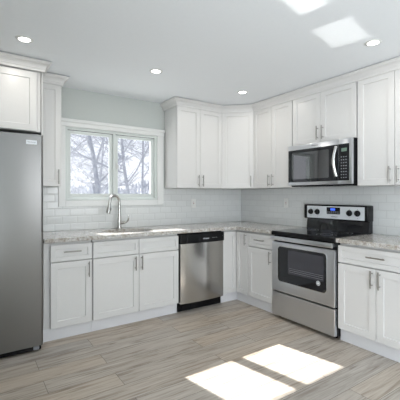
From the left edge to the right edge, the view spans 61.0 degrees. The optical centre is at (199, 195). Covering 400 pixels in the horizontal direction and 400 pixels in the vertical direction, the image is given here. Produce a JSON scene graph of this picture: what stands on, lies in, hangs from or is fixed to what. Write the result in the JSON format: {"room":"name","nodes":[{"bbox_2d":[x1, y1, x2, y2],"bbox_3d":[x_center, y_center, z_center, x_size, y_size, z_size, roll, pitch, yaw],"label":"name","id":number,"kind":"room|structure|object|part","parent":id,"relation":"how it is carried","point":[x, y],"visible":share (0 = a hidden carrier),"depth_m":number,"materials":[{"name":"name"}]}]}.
{"room":"kitchen","nodes":[
{"label":"kitchen","id":0,"kind":"room"},
{"bbox_2d":[52,87,240,231],"bbox_3d":[-0.994,0.069,4.026,3.960,2.444,0.160,0,0,-34],"label":"wall","id":1,"kind":"structure","parent":0,"point":[75,103],"depth_m":3.91,"materials":[{"name":"grey paint"}]},
{"bbox_2d":[0,65,40,134],"bbox_3d":[-1.907,-0.809,2.914,0.906,0.525,0.654,0,0,-34],"label":"upper cabinet","id":2,"kind":"object","parent":1,"relation":"attached to","point":[20,89],"visible":0.97,"depth_m":2.85,"materials":[{"name":"white paint"}]},
{"bbox_2d":[43,83,60,186],"bbox_3d":[-1.509,-0.590,3.356,0.206,1.002,0.352,0,0,-34],"label":"upper cabinet","id":3,"kind":"object","parent":1,"relation":"attached to","point":[51,93],"visible":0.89,"depth_m":3.26,"materials":[{"name":"white paint"}]},
{"bbox_3d":[-1.359,-0.179,3.267,0.012,0.140,0.036,0,0,-34],"label":"handle","id":4,"kind":"part","parent":3,"relation":"part of","materials":[{"name":"silver metal"}]},
{"bbox_2d":[43,72,69,87],"bbox_3d":[-1.478,-1.103,3.367,0.270,0.085,0.384,0,0,-34],"label":"crown molding","id":5,"kind":"structure","parent":1,"relation":"attached to","point":[48,78],"depth_m":3.24,"materials":[{"name":"white paint"}]},
{"bbox_2d":[58,118,164,206],"bbox_3d":[-1.013,-0.349,3.978,1.266,0.936,0.198,0,0,-34],"label":"window","id":6,"kind":"structure","parent":1,"relation":"in","point":[155,196],"depth_m":3.93,"materials":[{"name":"white paint"}]},
{"bbox_3d":[-1.232,-0.337,3.814,0.500,0.729,0.024,0,0,-34],"label":"sash","id":7,"kind":"part","parent":6,"relation":"part of","materials":[{"name":"paint"}]},
{"bbox_3d":[-0.792,-0.337,4.112,0.500,0.729,0.024,0,0,-34],"label":"sash","id":8,"kind":"part","parent":6,"relation":"part of","materials":[{"name":"paint"}]},
{"bbox_2d":[43,187,240,231],"bbox_3d":[-0.549,0.146,4.226,2.782,0.463,0.008,0,0,-34],"label":"backsplash","id":9,"kind":"structure","parent":1,"relation":"attached to","point":[212,205],"depth_m":4.22,"materials":[{"name":"white tile"}]},
{"bbox_2d":[165,106,221,188],"bbox_3d":[-0.072,-0.590,4.330,0.669,1.002,0.352,0,0,-34],"label":"upper cabinet","id":10,"kind":"object","parent":1,"relation":"attached to","point":[193,137],"visible":1,"depth_m":4.19,"materials":[{"name":"white paint"}]},
{"bbox_3d":[-0.140,-0.581,4.127,0.327,0.980,0.019,0,0,-34],"label":"door","id":11,"kind":"part","parent":10,"relation":"part of","materials":[{"name":"white paint"}]},
{"bbox_3d":[0.138,-0.581,4.315,0.337,0.980,0.019,0,0,-34],"label":"door","id":12,"kind":"part","parent":10,"relation":"part of","materials":[{"name":"white paint"}]},
{"bbox_2d":[160,56,399,112],"bbox_3d":[0.851,-1.103,3.702,2.878,0.085,0.854,0,0,33],"label":"crown molding","id":13,"kind":"structure","parent":10,"relation":"attached to","point":[393,64],"depth_m":3.72,"materials":[{"name":"white paint"}]},
{"bbox_2d":[191,199,195,207],"bbox_3d":[-0.086,0.105,4.529,0.074,0.120,0.010,0,0,-34],"label":"wall outlet","id":14,"kind":"object","parent":1,"relation":"attached to","point":[193,201],"visible":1,"depth_m":4.52,"materials":[{"name":"white plastic"}]},
{"bbox_2d":[220,112,260,188],"bbox_3d":[0.526,-0.590,4.582,0.602,1.002,0.606,0,0,-34],"label":"upper cabinet","id":15,"kind":"object","parent":1,"relation":"attached to","point":[237,128],"visible":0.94,"depth_m":4.37,"materials":[{"name":"white paint"}]},
{"bbox_2d":[0,0,399,105],"bbox_3d":[0.857,-1.203,1.294,3.960,0.100,6.760,0,0,-34],"label":"ceiling","id":16,"kind":"structure","parent":0,"point":[209,51],"depth_m":2.56,"materials":[{"name":"paint"}]},
{"bbox_2d":[15,35,33,42],"bbox_3d":[-1.294,-1.149,2.506,0.124,0.006,0.124,0,0,-34],"label":"recessed light","id":17,"kind":"object","parent":16,"relation":"in","point":[25,39],"visible":1,"depth_m":2.50,"materials":[{"name":"white paint"}]},
{"bbox_2d":[0,51,51,74],"bbox_3d":[-1.777,-1.103,2.752,1.026,0.085,0.290,0,0,-34],"label":"crown molding","id":18,"kind":"structure","parent":16,"relation":"attached to","point":[7,59],"depth_m":2.83,"materials":[{"name":"white paint"}]},
{"bbox_2d":[149,69,162,73],"bbox_3d":[-0.408,-1.149,3.150,0.124,0.006,0.124,0,0,-34],"label":"recessed light","id":19,"kind":"object","parent":16,"relation":"in","point":[155,71],"visible":1,"depth_m":3.15,"materials":[{"name":"white paint"}]},
{"bbox_2d":[237,90,247,93],"bbox_3d":[0.474,-1.149,3.790,0.124,0.006,0.124,0,0,-34],"label":"recessed light","id":20,"kind":"object","parent":16,"relation":"in","point":[241,91],"visible":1,"depth_m":3.79,"materials":[{"name":"white paint"}]},
{"bbox_2d":[364,39,381,45],"bbox_3d":[1.305,-1.149,2.562,0.124,0.006,0.124,0,0,-34],"label":"recessed light","id":21,"kind":"object","parent":16,"relation":"in","point":[373,42],"visible":1,"depth_m":2.55,"materials":[{"name":"white paint"}]},
{"bbox_2d":[0,299,399,399],"bbox_3d":[0.857,1.341,1.294,3.960,0.100,6.760,0,0,-34],"label":"floor","id":22,"kind":"structure","parent":0,"point":[236,349],"depth_m":2.58,"materials":[{"name":"brown wood"}]},
{"bbox_2d":[0,131,42,357],"bbox_3d":[-1.859,0.391,2.840,0.908,1.800,0.772,0,0,-34],"label":"refrigerator","id":23,"kind":"object","parent":22,"relation":"on","point":[21,155],"visible":1,"depth_m":2.73,"materials":[{"name":"silver metal"}]},
{"bbox_2d":[38,72,42,134],"bbox_3d":[-1.538,0.091,3.197,0.010,2.400,0.599,0,0,-34],"label":"panel","id":24,"kind":"object","parent":22,"relation":"on","point":[41,132],"visible":0.02,"depth_m":2.95,"materials":[{"name":"white paint"}]},
{"bbox_2d":[43,240,91,341],"bbox_3d":[-1.338,0.854,3.295,0.421,0.874,0.639,0,0,-34],"label":"base cabinet","id":25,"kind":"object","parent":22,"relation":"on","point":[67,266],"visible":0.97,"depth_m":3.06,"materials":[{"name":"white paint"}]},
{"bbox_3d":[-1.163,0.514,3.083,0.361,0.148,0.019,0,0,-34],"label":"drawer","id":26,"kind":"part","parent":25,"relation":"part of","materials":[{"name":"white paint"}]},
{"bbox_3d":[-1.163,0.886,3.083,0.361,0.577,0.019,0,0,-34],"label":"door","id":27,"kind":"part","parent":25,"relation":"part of","materials":[{"name":"white paint"}]},
{"bbox_2d":[43,221,306,243],"bbox_3d":[-0.202,0.397,3.716,2.777,0.038,1.223,0,0,-34],"label":"countertop","id":28,"kind":"structure","parent":25,"relation":"on","point":[109,233],"depth_m":3.75,"materials":[{"name":"stone"}]},
{"bbox_2d":[106,194,128,228],"bbox_3d":[-0.938,0.182,3.828,0.261,0.390,0.110,0,0,-34],"label":"kitchen faucet","id":29,"kind":"object","parent":28,"relation":"on","point":[119,222],"visible":1,"depth_m":3.85,"materials":[{"name":"silver metal"}]},
{"bbox_3d":[-0.961,0.100,3.817,0.032,0.225,0.169,0,0,38],"label":"spout","id":30,"kind":"part","parent":29,"relation":"part of","materials":[{"name":"silver metal"}]},
{"bbox_2d":[91,234,178,331],"bbox_3d":[-0.775,0.854,3.677,0.935,0.874,0.639,0,0,-34],"label":"base cabinet","id":31,"kind":"object","parent":22,"relation":"on","point":[134,279],"visible":0.9,"depth_m":3.42,"materials":[{"name":"white paint"}]},
{"bbox_3d":[-0.814,0.514,3.319,0.461,0.148,0.019,0,0,-34],"label":"drawer","id":32,"kind":"part","parent":31,"relation":"part of","materials":[{"name":"white paint"}]},
{"bbox_3d":[-0.814,0.886,3.319,0.461,0.577,0.019,0,0,-34],"label":"door","id":33,"kind":"part","parent":31,"relation":"part of","materials":[{"name":"white paint"}]},
{"bbox_3d":[-0.429,0.514,3.580,0.461,0.148,0.019,0,0,-34],"label":"drawer","id":34,"kind":"part","parent":31,"relation":"part of","materials":[{"name":"white paint"}]},
{"bbox_3d":[-0.429,0.886,3.580,0.461,0.577,0.019,0,0,-34],"label":"door","id":35,"kind":"part","parent":31,"relation":"part of","materials":[{"name":"white paint"}]},
{"bbox_2d":[177,231,223,311],"bbox_3d":[-0.130,0.854,4.101,0.600,0.866,0.626,0,0,-34],"label":"dishwasher","id":36,"kind":"object","parent":22,"relation":"on","point":[200,253],"visible":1,"depth_m":3.83,"materials":[{"name":"silver metal"}]},
{"bbox_3d":[-0.006,1.239,3.918,0.598,0.096,0.027,0,0,-34],"label":"kick plate","id":37,"kind":"part","parent":36,"relation":"part of","materials":[{"name":"black plastic"}]},
{"bbox_3d":[0.028,0.481,3.869,0.596,0.102,0.062,0,0,-34],"label":"control panel","id":38,"kind":"part","parent":36,"relation":"part of","materials":[{"name":"black plastic"}]},
{"bbox_2d":[221,230,249,303],"bbox_3d":[0.497,0.854,4.437,0.806,0.874,0.808,0,0,-34],"label":"base cabinet","id":39,"kind":"object","parent":22,"relation":"on","point":[235,242],"visible":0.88,"depth_m":4.11,"materials":[{"name":"white paint"}]},
{"bbox_3d":[0.354,0.807,4.111,0.200,0.734,0.019,0,0,-34],"label":"door","id":40,"kind":"part","parent":39,"relation":"part of","materials":[{"name":"white paint"}]},
{"bbox_3d":[0.509,0.807,4.080,0.019,0.734,0.200,0,0,-34],"label":"door","id":41,"kind":"part","parent":39,"relation":"part of","materials":[{"name":"white paint"}]},
{"bbox_2d":[248,231,274,313],"bbox_3d":[0.909,0.854,3.978,0.639,0.874,0.411,0,0,-34],"label":"base cabinet","id":42,"kind":"object","parent":22,"relation":"on","point":[260,289],"visible":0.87,"depth_m":3.83,"materials":[{"name":"white paint"}]},
{"bbox_3d":[0.682,0.886,3.824,0.019,0.577,0.403,0,0,-34],"label":"door","id":43,"kind":"part","parent":42,"relation":"part of","materials":[{"name":"white paint"}]},
{"bbox_3d":[0.682,0.514,3.824,0.019,0.148,0.403,0,0,-34],"label":"drawer","id":44,"kind":"part","parent":42,"relation":"part of","materials":[{"name":"white paint"}]},
{"bbox_2d":[271,204,372,337],"bbox_3d":[1.230,0.696,3.486,0.660,1.190,0.760,0,0,-34],"label":"electric range","id":45,"kind":"object","parent":22,"relation":"on","point":[305,262],"visible":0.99,"depth_m":3.33,"materials":[{"name":"silver metal"}]},
{"bbox_3d":[0.982,0.447,3.322,0.066,0.044,0.742,0,0,-34],"label":"door handle","id":46,"kind":"part","parent":45,"relation":"part of","materials":[{"name":"metal"}]},
{"bbox_3d":[0.996,1.135,3.327,0.036,0.243,0.752,0,0,-34],"label":"storage drawer","id":47,"kind":"part","parent":45,"relation":"part of","materials":[{"name":"metal"}]},
{"bbox_3d":[0.995,0.744,3.326,0.038,0.511,0.752,0,0,-34],"label":"oven door","id":48,"kind":"part","parent":45,"relation":"part of","materials":[{"name":"metal"}]},
{"bbox_3d":[1.008,0.674,3.269,0.001,0.235,0.420,0,0,-34],"label":"pane","id":49,"kind":"part","parent":45,"relation":"part of","materials":[{"name":"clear glass"}]},
{"bbox_2d":[271,228,366,242],"bbox_3d":[1.229,0.396,3.486,0.625,0.045,0.760,0,0,-34],"label":"cooktop","id":50,"kind":"object","parent":45,"relation":"in","point":[311,235],"depth_m":3.38,"materials":[{"name":"black glass"}]},
{"bbox_3d":[1.414,0.163,3.608,0.003,0.072,0.159,0,0,-34],"label":"clock panel","id":51,"kind":"part","parent":45,"relation":"part of","materials":[{"name":"black plastic"}]},
{"bbox_3d":[1.418,0.183,3.606,0.003,0.132,0.683,0,0,-34],"label":"panel","id":52,"kind":"part","parent":45,"relation":"part of","materials":[{"name":"silver metal"}]},
{"bbox_3d":[1.459,0.181,3.641,0.106,0.160,0.760,0,0,-34],"label":"control panel","id":53,"kind":"part","parent":45,"relation":"part of","materials":[{"name":"black plastic"}]},
{"bbox_2d":[338,243,399,362],"bbox_3d":[1.649,0.854,2.885,0.639,0.874,0.693,0,0,-34],"label":"base cabinet","id":54,"kind":"object","parent":22,"relation":"on","point":[368,277],"visible":1,"depth_m":2.78,"materials":[{"name":"white paint"}]},
{"bbox_3d":[1.325,0.886,2.876,0.019,0.577,0.337,0,0,-34],"label":"door","id":55,"kind":"part","parent":54,"relation":"part of","materials":[{"name":"white paint"}]},
{"bbox_2d":[336,234,399,250],"bbox_3d":[1.655,0.397,2.887,0.634,0.038,0.702,0,0,-34],"label":"countertop","id":56,"kind":"structure","parent":54,"relation":"on","point":[392,242],"depth_m":2.85,"materials":[{"name":"stone"}]},
{"bbox_3d":[1.423,0.514,2.732,0.019,0.148,0.686,0,0,-34],"label":"drawer","id":57,"kind":"part","parent":54,"relation":"part of","materials":[{"name":"white paint"}]},
{"bbox_3d":[1.381,0.680,2.744,0.036,0.140,0.012,0,0,-34],"label":"handle","id":58,"kind":"part","parent":54,"relation":"part of","materials":[{"name":"silver metal"}]},
{"bbox_3d":[1.402,0.505,2.714,0.036,0.012,0.150,0,0,-34],"label":"handle","id":59,"kind":"part","parent":54,"relation":"part of","materials":[{"name":"silver metal"}]},
{"bbox_3d":[1.417,0.680,2.691,0.036,0.140,0.012,0,0,-34],"label":"handle","id":60,"kind":"part","parent":54,"relation":"part of","materials":[{"name":"silver metal"}]},
{"bbox_3d":[1.518,0.886,2.590,0.019,0.577,0.345,0,0,-34],"label":"door","id":61,"kind":"part","parent":54,"relation":"part of","materials":[{"name":"white paint"}]},
{"bbox_3d":[2.500,0.069,2.310,0.100,2.444,6.600,0,0,-34],"label":"wall","id":62,"kind":"structure","parent":0,"visible":0},
{"bbox_2d":[254,101,309,188],"bbox_3d":[0.971,-0.590,4.147,0.352,1.002,0.622,0,0,-34],"label":"upper cabinet","id":63,"kind":"object","parent":62,"relation":"attached to","point":[273,126],"visible":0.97,"depth_m":4.04,"materials":[{"name":"white paint"}]},
{"bbox_3d":[0.775,-0.581,4.203,0.019,0.980,0.307,0,0,-34],"label":"door","id":64,"kind":"part","parent":63,"relation":"part of","materials":[{"name":"white paint"}]},
{"bbox_3d":[0.951,-0.581,3.945,0.019,0.980,0.309,0,0,-34],"label":"door","id":65,"kind":"part","parent":63,"relation":"part of","materials":[{"name":"white paint"}]},
{"bbox_2d":[284,198,288,207],"bbox_3d":[1.085,0.095,4.285,0.010,0.120,0.074,0,0,-34],"label":"wall outlet","id":66,"kind":"object","parent":62,"relation":"attached to","point":[286,200],"visible":1,"depth_m":4.28,"materials":[{"name":"white plastic"}]},
{"bbox_2d":[241,186,399,235],"bbox_3d":[1.417,0.137,3.812,0.008,0.481,2.900,0,0,-34],"label":"backsplash","id":67,"kind":"structure","parent":62,"relation":"attached to","point":[257,205],"depth_m":3.93,"materials":[{"name":"white tile"}]},
{"bbox_2d":[293,81,357,145],"bbox_3d":[1.367,-0.816,3.570,0.360,0.550,0.757,0,0,-34],"label":"upper cabinet","id":68,"kind":"object","parent":62,"relation":"attached to","point":[332,114],"visible":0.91,"depth_m":3.44,"materials":[{"name":"white paint"}]},
{"bbox_3d":[1.146,-0.807,3.656,0.019,0.528,0.364,0,0,-34],"label":"door","id":69,"kind":"part","parent":68,"relation":"part of","materials":[{"name":"white paint"}]},
{"bbox_2d":[288,137,357,186],"bbox_3d":[1.326,-0.316,3.542,0.444,0.446,0.759,0,0,-34],"label":"microwave","id":70,"kind":"object","parent":68,"relation":"attached to","point":[332,163],"visible":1,"depth_m":3.37,"materials":[{"name":"silver metal"}]},
{"bbox_3d":[1.162,-0.322,3.517,0.035,0.431,0.616,0,0,-34],"label":"door","id":71,"kind":"part","parent":70,"relation":"part of","materials":[{"name":"metal"}]},
{"bbox_3d":[1.149,-0.314,3.504,0.003,0.346,0.607,0,0,-34],"label":"door glass","id":72,"kind":"part","parent":70,"relation":"part of","materials":[{"name":"black glass"}]},
{"bbox_3d":[1.290,-0.326,3.252,0.060,0.294,0.029,0,0,-16],"label":"door handle","id":73,"kind":"part","parent":70,"relation":"part of","materials":[{"name":"silver metal"}]},
{"bbox_3d":[1.353,-0.314,3.202,0.003,0.346,0.114,0,0,-34],"label":"keypad panel","id":74,"kind":"part","parent":70,"relation":"part of","materials":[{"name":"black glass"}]},
{"bbox_3d":[1.359,-0.807,3.342,0.019,0.528,0.387,0,0,-34],"label":"door","id":75,"kind":"part","parent":68,"relation":"part of","materials":[{"name":"white paint"}]},
{"bbox_2d":[358,69,399,185],"bbox_3d":[1.772,-0.590,2.965,0.352,1.002,0.678,0,0,-34],"label":"upper cabinet","id":76,"kind":"object","parent":62,"relation":"attached to","point":[378,96],"visible":0.98,"depth_m":3.01,"materials":[{"name":"white paint"}]},
{"bbox_3d":[1.759,-0.581,2.753,0.019,0.980,0.340,0,0,-34],"label":"door","id":77,"kind":"part","parent":76,"relation":"part of","materials":[{"name":"white paint"}]},
{"bbox_3d":[1.659,-0.179,2.852,0.036,0.140,0.012,0,0,-34],"label":"handle","id":78,"kind":"part","parent":76,"relation":"part of","materials":[{"name":"silver metal"}]},
{"label":"outside","id":79,"kind":"structure","parent":0,"visible":0},
{"bbox_3d":[-26.344,2.041,71.521,150.000,0.300,139.650,0,0,-34],"label":"ground","id":80,"kind":"structure","parent":79,"visible":0},
{"bbox_2d":[71,135,118,193],"bbox_3d":[-5.317,-1.732,12.501,5.406,7.298,6.281,0,0,-34],"label":"bare tree","id":81,"kind":"object","parent":80,"relation":"on","point":[75,188],"visible":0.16,"depth_m":12.40,"materials":[{"name":"grey plant"}]},
{"bbox_2d":[71,134,144,193],"bbox_3d":[-3.746,-2.471,11.892,6.119,8.770,8.104,0,0,-34],"label":"bare tree","id":82,"kind":"object","parent":80,"relation":"on","point":[88,138],"visible":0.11,"depth_m":11.59,"materials":[{"name":"grey plant"}]},
{"bbox_2d":[71,135,148,193],"bbox_3d":[-2.975,-2.188,12.667,6.351,8.212,5.581,0,0,-34],"label":"bare tree","id":83,"kind":"object","parent":80,"relation":"on","point":[128,189],"visible":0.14,"depth_m":12.35,"materials":[{"name":"grey plant"}]},
{"bbox_2d":[71,179,148,193],"bbox_3d":[-6.372,-0.314,51.021,80.754,4.624,9.295,0,0,-34],"label":"thicket","id":84,"kind":"object","parent":80,"relation":"on","point":[87,188],"visible":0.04,"depth_m":45.41,"materials":[{"name":"white plant"}]},
{"bbox_2d":[72,137,148,193],"bbox_3d":[-4.967,-2.752,18.084,6.851,9.339,6.234,0,0,-34],"label":"bare tree","id":85,"kind":"object","parent":80,"relation":"on","point":[101,153],"visible":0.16,"depth_m":18.09,"materials":[{"name":"grey plant"}]},
{"bbox_2d":[75,134,148,193],"bbox_3d":[-1.821,-2.081,14.340,7.897,7.990,6.955,0,0,-34],"label":"bare tree","id":86,"kind":"object","parent":80,"relation":"on","point":[143,162],"visible":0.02,"depth_m":14.49,"materials":[{"name":"grey plant"}]}
]}

